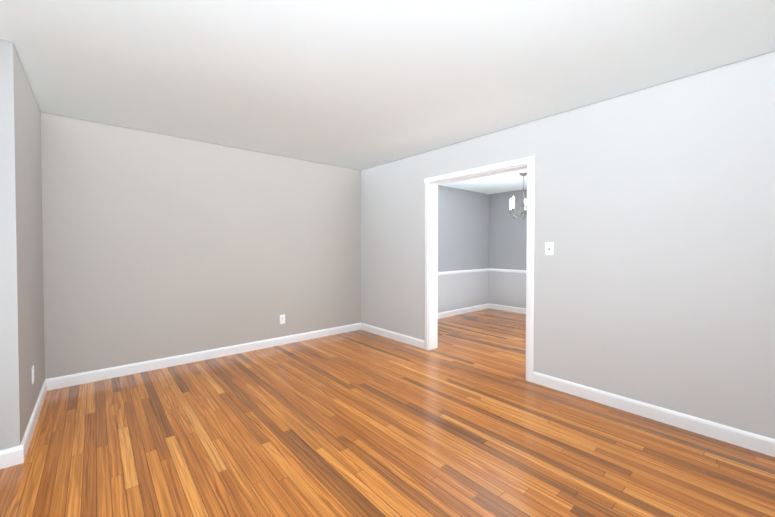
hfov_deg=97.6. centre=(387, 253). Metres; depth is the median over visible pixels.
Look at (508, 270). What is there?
trim
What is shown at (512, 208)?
dining chandelier
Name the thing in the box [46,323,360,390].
baseboard
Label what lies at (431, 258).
door frame
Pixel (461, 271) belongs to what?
trim
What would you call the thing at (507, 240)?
wall
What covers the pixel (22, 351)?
wall
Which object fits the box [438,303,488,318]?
baseboard
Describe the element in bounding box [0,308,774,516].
floor
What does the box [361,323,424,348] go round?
baseboard
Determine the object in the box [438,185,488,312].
wall
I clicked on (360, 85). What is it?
ceiling
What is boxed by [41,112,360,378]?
wall
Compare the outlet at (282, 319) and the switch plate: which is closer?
the switch plate
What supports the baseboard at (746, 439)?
attached to the wall at (654, 278)
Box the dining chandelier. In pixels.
[508,172,526,218]
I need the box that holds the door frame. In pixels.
[424,156,534,381]
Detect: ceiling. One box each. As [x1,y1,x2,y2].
[0,0,774,170]
[441,170,526,193]
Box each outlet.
[32,365,33,383]
[280,314,284,323]
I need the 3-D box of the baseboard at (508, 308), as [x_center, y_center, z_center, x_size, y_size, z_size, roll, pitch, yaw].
[3.241,1.117,5.720,0.015,0.102,3.500,-1,1,-41]
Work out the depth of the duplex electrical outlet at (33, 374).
2.39 m
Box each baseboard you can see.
[0,444,23,468]
[20,379,46,459]
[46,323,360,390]
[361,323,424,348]
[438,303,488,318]
[489,303,525,313]
[533,371,774,456]
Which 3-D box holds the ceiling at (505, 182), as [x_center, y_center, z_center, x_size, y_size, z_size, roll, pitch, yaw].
[2.191,-1.217,4.775,3.090,0.080,3.800,-1,1,-41]
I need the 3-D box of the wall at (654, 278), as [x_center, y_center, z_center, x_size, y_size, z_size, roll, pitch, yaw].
[1.874,-0.003,2.684,0.150,2.440,6.820,-1,1,-41]
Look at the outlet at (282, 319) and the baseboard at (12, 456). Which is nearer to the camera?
the baseboard at (12, 456)
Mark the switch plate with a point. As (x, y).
(549, 248)
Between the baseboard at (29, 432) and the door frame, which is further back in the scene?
the door frame
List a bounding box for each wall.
[0,39,44,449]
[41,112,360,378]
[361,51,774,438]
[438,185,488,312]
[489,189,526,307]
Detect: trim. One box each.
[438,268,488,274]
[489,268,525,272]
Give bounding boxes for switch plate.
[545,242,553,254]

